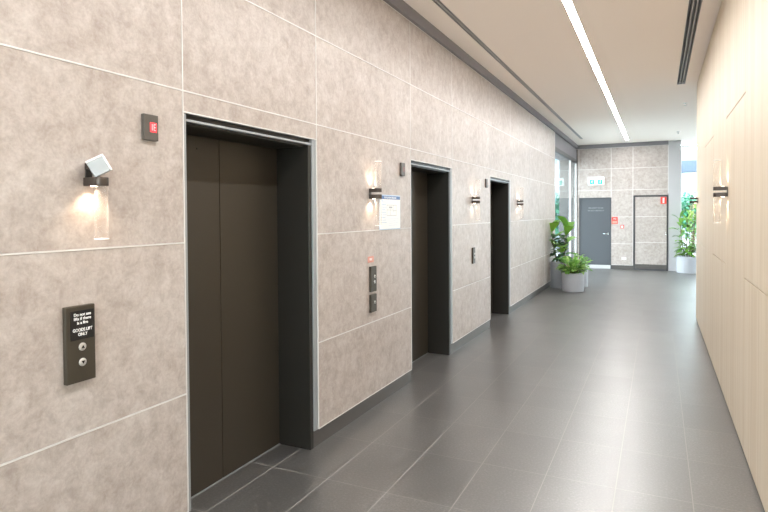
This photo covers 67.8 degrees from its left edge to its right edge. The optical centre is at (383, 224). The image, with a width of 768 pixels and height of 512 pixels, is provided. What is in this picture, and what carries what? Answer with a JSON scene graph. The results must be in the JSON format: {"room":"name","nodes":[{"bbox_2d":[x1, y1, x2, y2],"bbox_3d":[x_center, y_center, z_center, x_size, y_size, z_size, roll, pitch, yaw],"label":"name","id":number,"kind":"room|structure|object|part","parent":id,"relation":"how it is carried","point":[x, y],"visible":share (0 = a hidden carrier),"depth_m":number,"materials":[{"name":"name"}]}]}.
{"room":"elevator lobby","nodes":[
{"label":"elevator lobby","id":0,"kind":"room"},
{"bbox_2d":[0,0,576,511],"bbox_3d":[0.987,-0.257,7.482,0.497,3.404,20.350,0,1,26],"label":"wall","id":1,"kind":"structure","parent":0,"point":[358,79],"depth_m":2.73,"materials":[{"name":"stone"}]},
{"bbox_2d":[62,303,95,385],"bbox_3d":[-1.220,0.476,2.292,0.028,0.306,0.128,0,1,26],"label":"panel","id":2,"kind":"object","parent":1,"relation":"attached to","point":[79,364],"visible":1,"depth_m":2.28,"materials":[{"name":"brown metal"}]},
{"bbox_2d":[83,154,111,239],"bbox_3d":[-1.160,-0.114,2.320,0.111,0.346,0.094,-1,1,-14],"label":"wall sconce","id":3,"kind":"object","parent":1,"relation":"attached to","point":[98,165],"visible":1,"depth_m":2.30,"materials":[{"name":"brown metal"}]},
{"bbox_3d":[-1.209,-0.200,2.336,0.007,0.078,0.032,0,1,26],"label":"plate","id":4,"kind":"part","parent":3,"relation":"part of","materials":[{"name":"brown metal"}]},
{"bbox_3d":[-1.161,-0.234,2.323,0.085,0.085,0.060,-1,1,-27],"label":"lamp shade","id":5,"kind":"part","parent":3,"relation":"part of","materials":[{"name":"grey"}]},
{"bbox_2d":[141,113,157,141],"bbox_3d":[-1.069,-0.444,2.608,0.022,0.118,0.082,0,1,26],"label":"indicator","id":6,"kind":"object","parent":1,"relation":"attached to","point":[149,123],"visible":1,"depth_m":2.59,"materials":[{"name":"grey"}]},
{"bbox_2d":[184,113,317,510],"bbox_3d":[-0.862,0.486,3.441,0.313,2.103,1.206,0,1,26],"label":"door","id":7,"kind":"structure","parent":1,"relation":"in","point":[250,200],"depth_m":3.63,"materials":[{"name":"brown metal"}]},
{"bbox_3d":[-1.107,0.516,3.208,0.028,2.043,0.520,0,1,26],"label":"panel","id":8,"kind":"part","parent":7,"relation":"part of","materials":[{"name":"brown metal"}]},
{"bbox_3d":[-0.983,1.535,3.492,0.056,0.004,1.096,0,1,26],"label":"sill","id":9,"kind":"part","parent":7,"relation":"part of","materials":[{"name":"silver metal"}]},
{"bbox_3d":[-0.869,0.505,3.704,0.028,2.043,0.571,0,1,26],"label":"panel","id":10,"kind":"part","parent":7,"relation":"part of","materials":[{"name":"brown metal"}]},
{"bbox_2d":[368,256,373,262],"bbox_3d":[-0.107,0.281,4.635,0.004,0.050,0.104,0,1,26],"label":"wall sign","id":11,"kind":"object","parent":1,"relation":"attached to","point":[371,258],"visible":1,"depth_m":4.63,"materials":[{"name":"red plastic"}]},
{"bbox_2d":[369,266,376,291],"bbox_3d":[-0.087,0.440,4.652,0.026,0.206,0.100,0,1,26],"label":"panel","id":12,"kind":"object","parent":1,"relation":"attached to","point":[373,269],"visible":1,"depth_m":4.63,"materials":[{"name":"brown metal"}]},
{"bbox_2d":[369,293,376,312],"bbox_3d":[-0.086,0.637,4.656,0.026,0.144,0.100,0,1,26],"label":"panel","id":13,"kind":"object","parent":1,"relation":"attached to","point":[373,297],"visible":1,"depth_m":4.64,"materials":[{"name":"brown metal"}]},
{"bbox_2d":[369,161,381,225],"bbox_3d":[-0.067,-0.253,4.598,0.105,0.518,0.060,0,1,26],"label":"wall sconce","id":14,"kind":"object","parent":1,"relation":"attached to","point":[371,196],"visible":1,"depth_m":4.57,"materials":[{"name":"brown metal"}]},
{"bbox_2d":[379,195,399,229],"bbox_3d":[0.054,-0.109,4.965,0.006,0.300,0.428,0,1,26],"label":"notice","id":15,"kind":"object","parent":1,"relation":"attached to","point":[389,205],"visible":0.98,"depth_m":4.95,"materials":[{"name":"white paper"}]},
{"bbox_2d":[400,163,404,175],"bbox_3d":[0.169,-0.503,5.184,0.021,0.118,0.082,0,1,26],"label":"indicator","id":16,"kind":"object","parent":1,"relation":"attached to","point":[402,165],"visible":1,"depth_m":5.16,"materials":[{"name":"grey"}]},
{"bbox_2d":[411,161,451,362],"bbox_3d":[0.372,0.427,6.010,0.313,2.103,1.195,0,1,26],"label":"door","id":17,"kind":"structure","parent":1,"relation":"in","point":[431,188],"depth_m":6.43,"materials":[{"name":"grey metal"}]},
{"bbox_3d":[0.365,0.445,6.272,0.028,2.043,0.560,0,1,26],"label":"panel","id":18,"kind":"part","parent":17,"relation":"part of","materials":[{"name":"brown metal"}]},
{"bbox_2d":[313,281,550,446],"bbox_3d":[0.325,1.431,5.589,0.008,0.113,16.295,0,1,26],"label":"baseboard","id":19,"kind":"structure","parent":1,"relation":"attached to","point":[320,435],"depth_m":4.84,"materials":[{"name":"grey metal"}]},
{"bbox_2d":[472,247,474,263],"bbox_3d":[1.129,0.385,7.184,0.026,0.200,0.090,0,1,26],"label":"panel","id":20,"kind":"object","parent":1,"relation":"attached to","point":[473,248],"visible":1,"depth_m":7.15,"materials":[{"name":"brown metal"}]},
{"bbox_2d":[472,179,479,220],"bbox_3d":[1.149,-0.311,7.131,0.105,0.518,0.060,0,1,26],"label":"wall sconce","id":21,"kind":"object","parent":1,"relation":"attached to","point":[474,202],"visible":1,"depth_m":7.10,"materials":[{"name":"brown metal"}]},
{"bbox_2d":[383,0,577,148],"bbox_3d":[0.954,-2.009,7.363,0.532,0.108,20.180,0,1,26],"label":"trim","id":22,"kind":"structure","parent":1,"relation":"attached to","point":[401,6],"depth_m":6.71,"materials":[{"name":"grey paint"}]},
{"bbox_2d":[490,177,509,314],"bbox_3d":[1.593,0.368,8.551,0.313,2.103,1.195,0,1,26],"label":"door","id":23,"kind":"structure","parent":1,"relation":"in","point":[499,191],"depth_m":9.00,"materials":[{"name":"grey metal"}]},
{"bbox_3d":[1.586,0.387,8.813,0.028,2.043,0.560,0,1,26],"label":"panel","id":24,"kind":"part","parent":23,"relation":"part of","materials":[{"name":"brown metal"}]},
{"bbox_2d":[555,147,576,256],"bbox_3d":[4.673,-0.271,14.668,0.050,3.098,3.885,0,1,26],"label":"window","id":25,"kind":"structure","parent":1,"relation":"in","point":[560,152],"depth_m":15.34,"materials":[{"name":"grey metal"}]},
{"bbox_3d":[4.673,-0.271,14.668,0.050,3.098,3.885,0,1,26],"label":"frame","id":26,"kind":"part","parent":25,"relation":"part of","materials":[{"name":"grey metal"}]},
{"bbox_2d":[189,268,764,511],"bbox_3d":[4.214,1.484,6.471,7.200,0.080,21.650,0,1,26],"label":"floor","id":27,"kind":"structure","parent":0,"point":[608,396],"depth_m":4.21,"materials":[{"name":"grey tile"}]},
{"bbox_2d":[549,216,578,287],"bbox_3d":[3.847,0.571,12.152,0.594,1.524,0.746,0,1,26],"label":"fiddle leaf fig","id":28,"kind":"object","parent":27,"relation":"on","point":[555,275],"visible":0.88,"depth_m":12.07,"materials":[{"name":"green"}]},
{"bbox_2d":[550,261,565,287],"bbox_3d":[3.743,1.058,12.186,0.370,0.550,0.370,0,1,26],"label":"pot","id":29,"kind":"object","parent":28,"relation":"attached to","point":[555,275],"depth_m":12.05,"materials":[{"name":"grey ceramic"}]},
{"bbox_2d":[556,254,592,291],"bbox_3d":[3.855,0.971,11.588,0.741,0.747,0.740,0,1,26],"label":"bushy plant","id":30,"kind":"object","parent":27,"relation":"on","point":[572,278],"visible":1,"depth_m":11.46,"materials":[{"name":"green plant"}]},
{"bbox_3d":[3.842,1.157,11.608,0.436,0.375,0.439,0,1,26],"label":"pot","id":31,"kind":"part","parent":30,"relation":"part of","materials":[{"name":"grey concrete"}]},
{"bbox_2d":[573,254,592,286],"bbox_3d":[4.210,0.970,12.305,0.537,0.715,0.544,0,1,26],"label":"potted shrub","id":32,"kind":"object","parent":27,"relation":"on","point":[586,258],"visible":0.13,"depth_m":12.16,"materials":[{"name":"green plant"}]},
{"bbox_2d":[579,266,587,286],"bbox_3d":[4.216,1.108,12.293,0.330,0.440,0.330,0,1,26],"label":"pot","id":33,"kind":"object","parent":32,"relation":"attached to","point":[585,273],"depth_m":12.15,"materials":[{"name":"grey"}]},
{"bbox_2d":[669,203,695,273],"bbox_3d":[7.945,0.324,14.928,0.781,1.854,0.740,-1,1,-17],"label":"dracaena","id":34,"kind":"object","parent":27,"relation":"on","point":[685,263],"visible":0.87,"depth_m":14.84,"materials":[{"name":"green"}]},
{"bbox_2d":[676,255,695,273],"bbox_3d":[7.958,1.036,14.954,0.539,0.430,0.542,0,1,26],"label":"pot","id":35,"kind":"object","parent":34,"relation":"attached to","point":[684,263],"depth_m":14.75,"materials":[{"name":"grey ceramic"}]},
{"bbox_3d":[7.970,0.241,14.910,0.360,1.264,0.317,-1,1,-14],"label":"stem","id":36,"kind":"part","parent":34,"relation":"part of","materials":[{"name":"green plant"}]},
{"bbox_2d":[403,0,721,144],"bbox_3d":[4.190,-2.105,6.399,7.200,0.080,21.650,0,1,26],"label":"ceiling","id":37,"kind":"structure","parent":0,"point":[636,45],"depth_m":6.94,"materials":[{"name":"white paint"}]},
{"bbox_2d":[432,0,582,138],"bbox_3d":[1.153,-2.085,6.555,0.060,0.077,18.500,0,1,26],"label":"ceiling vent","id":38,"kind":"object","parent":37,"relation":"in","point":[439,3],"visible":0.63,"depth_m":6.88,"materials":[{"name":"black metal"}]},
{"bbox_2d":[562,0,628,139],"bbox_3d":[2.276,-2.083,6.460,0.078,0.061,19.300,0,1,26],"label":"ceiling light","id":39,"kind":"object","parent":37,"relation":"attached to","point":[569,7],"visible":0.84,"depth_m":6.89,"materials":[{"name":"glowing white diffuser"}]},
{"bbox_2d":[677,0,702,83],"bbox_3d":[1.747,-2.017,2.931,0.110,0.077,12.480,0,1,26],"label":"ceiling vent","id":40,"kind":"object","parent":37,"relation":"in","point":[694,6],"visible":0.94,"depth_m":6.32,"materials":[{"name":"black metal"}]},
{"bbox_3d":[1.730,-2.002,2.937,0.012,0.047,12.474,0,1,26],"label":"blade","id":41,"kind":"part","parent":40,"relation":"part of","materials":[{"name":"grey metal"}]},
{"bbox_3d":[1.762,-2.002,2.921,0.012,0.047,12.474,0,1,26],"label":"blade","id":42,"kind":"part","parent":40,"relation":"part of","materials":[{"name":"grey metal"}]},
{"bbox_2d":[577,145,668,268],"bbox_3d":[6.431,-0.465,16.107,2.841,3.405,0.222,0,1,26],"label":"wall","id":43,"kind":"structure","parent":0,"point":[627,172],"depth_m":15.89,"materials":[{"name":"stone"}]},
{"bbox_2d":[580,198,610,268],"bbox_3d":[6.001,0.236,16.211,0.840,2.005,0.116,0,1,26],"label":"door","id":44,"kind":"structure","parent":43,"relation":"in","point":[595,213],"depth_m":16.21,"materials":[{"name":"grey paint"}]},
{"bbox_3d":[6.018,1.180,16.252,0.796,0.091,0.047,0,1,26],"label":"kick plate","id":45,"kind":"part","parent":44,"relation":"part of","materials":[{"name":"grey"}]},
{"bbox_2d":[588,177,603,184],"bbox_3d":[5.995,-1.241,16.144,0.430,0.230,0.060,0,1,26],"label":"exit sign","id":46,"kind":"object","parent":43,"relation":"attached to","point":[591,180],"visible":1,"depth_m":16.13,"materials":[{"name":"white plastic"}]},
{"bbox_2d":[612,217,617,223],"bbox_3d":[6.456,-0.122,15.979,0.156,0.200,0.005,0,1,26],"label":"fire sign","id":47,"kind":"object","parent":43,"relation":"attached to","point":[614,219],"visible":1,"depth_m":15.97,"materials":[{"name":"red plastic"}]},
{"bbox_2d":[578,141,667,148],"bbox_3d":[6.627,-2.216,15.890,2.304,0.108,0.130,0,1,26],"label":"trim","id":48,"kind":"structure","parent":43,"relation":"attached to","point":[650,143],"depth_m":15.81,"materials":[{"name":"grey paint"}]},
{"bbox_2d":[612,265,633,269],"bbox_3d":[6.659,1.182,15.930,0.554,0.115,0.012,0,1,26],"label":"baseboard","id":49,"kind":"structure","parent":43,"relation":"attached to","point":[629,267],"depth_m":15.92,"materials":[{"name":"grey metal"}]},
{"bbox_2d":[634,195,667,270],"bbox_3d":[7.290,0.219,15.609,0.850,2.045,0.064,0,1,26],"label":"door","id":50,"kind":"structure","parent":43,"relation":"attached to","point":[650,216],"depth_m":15.59,"materials":[{"name":"grey"}]},
{"bbox_3d":[7.295,1.147,15.623,0.778,0.110,0.032,0,1,26],"label":"kick plate","id":51,"kind":"part","parent":50,"relation":"part of","materials":[{"name":"grey metal"}]},
{"bbox_3d":[7.284,-0.228,15.592,0.774,0.010,0.022,0,1,26],"label":"joint trim","id":52,"kind":"part","parent":50,"relation":"part of","materials":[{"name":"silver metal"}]},
{"bbox_2d":[661,197,666,203],"bbox_3d":[7.554,-0.661,15.432,0.144,0.190,0.019,0,1,26],"label":"sign","id":53,"kind":"object","parent":50,"relation":"attached to","point":[663,199],"visible":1,"depth_m":15.43,"materials":[{"name":"red plastic"}]},
{"bbox_2d":[668,140,680,270],"bbox_3d":[7.906,-0.515,15.553,0.300,3.508,0.500,0,1,26],"label":"trim","id":54,"kind":"structure","parent":43,"relation":"attached to","point":[674,155],"depth_m":15.33,"materials":[{"name":"grey"}]},
{"bbox_2d":[696,0,767,511],"bbox_3d":[1.978,-0.223,2.751,0.162,3.510,12.680,0,1,26],"label":"wall","id":55,"kind":"structure","parent":0,"point":[732,84],"depth_m":4.06,"materials":[{"name":"beige wood"}]},
{"bbox_2d":[690,197,697,202],"bbox_3d":[4.429,-0.353,8.161,0.105,0.518,0.060,0,1,26],"label":"wall sconce","id":56,"kind":"object","parent":55,"relation":"attached to","point":[690,197],"visible":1,"depth_m":8.14,"materials":[{"name":"brown metal"}]},
{"bbox_2d":[713,160,727,196],"bbox_3d":[2.758,-0.273,4.683,0.105,0.518,0.060,0,1,26],"label":"wall sconce","id":57,"kind":"object","parent":55,"relation":"attached to","point":[723,194],"visible":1,"depth_m":4.66,"materials":[{"name":"brown metal"}]},
{"bbox_3d":[8.375,-0.433,11.246,4.005,3.510,9.140,0,1,26],"label":"wall","id":58,"kind":"structure","parent":0,"visible":0},
{"bbox_2d":[681,145,696,168],"bbox_3d":[10.265,-0.514,15.446,4.035,3.480,0.050,0,1,26],"label":"window","id":59,"kind":"structure","parent":58,"relation":"in","point":[682,146],"depth_m":16.23,"materials":[{"name":"silver metal"}]},
{"bbox_3d":[10.265,-0.514,15.446,4.035,3.480,0.050,0,1,26],"label":"frame","id":60,"kind":"part","parent":59,"relation":"part of","materials":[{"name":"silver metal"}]},
{"label":"outside","id":61,"kind":"structure","parent":0,"visible":0},
{"bbox_2d":[555,239,695,260],"bbox_3d":[14.473,0.966,30.132,80.000,0.080,73.200,0,1,26],"label":"ground","id":62,"kind":"structure","parent":61,"point":[684,240],"depth_m":27.18,"materials":[{"name":"grey"}]},
{"bbox_2d":[555,159,558,247],"bbox_3d":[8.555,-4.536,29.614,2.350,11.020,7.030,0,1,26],"label":"office building","id":63,"kind":"structure","parent":62,"relation":"on","point":[556,160],"depth_m":26.11,"materials":[{"name":"grey"}]},
{"bbox_2d":[555,192,558,240],"bbox_3d":[6.877,-0.174,23.812,2.735,2.562,2.490,-1,1,-38],"label":"street tree","id":64,"kind":"object","parent":62,"relation":"on","point":[556,198],"visible":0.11,"depth_m":23.43,"materials":[{"name":"green plant"}]},
{"bbox_2d":[681,188,695,249],"bbox_3d":[12.748,-0.246,23.423,2.885,2.646,2.489,-1,1,-26],"label":"street tree","id":65,"kind":"object","parent":62,"relation":"on","point":[689,206],"visible":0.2,"depth_m":23.08,"materials":[{"name":"green plant"}]},
{"bbox_2d":[681,150,696,238],"bbox_3d":[20.652,-1.854,36.624,10.500,5.220,8.030,0,1,26],"label":"office building","id":66,"kind":"structure","parent":62,"relation":"on","point":[688,180],"depth_m":33.51,"materials":[{"name":"grey"}]},
{"bbox_2d":[681,160,696,172],"bbox_3d":[11.572,-0.443,17.733,6.500,3.270,0.400,0,1,26],"label":"entrance canopy","id":67,"kind":"object","parent":62,"relation":"on","point":[688,166],"visible":0.02,"depth_m":18.34,"materials":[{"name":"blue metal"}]}
]}

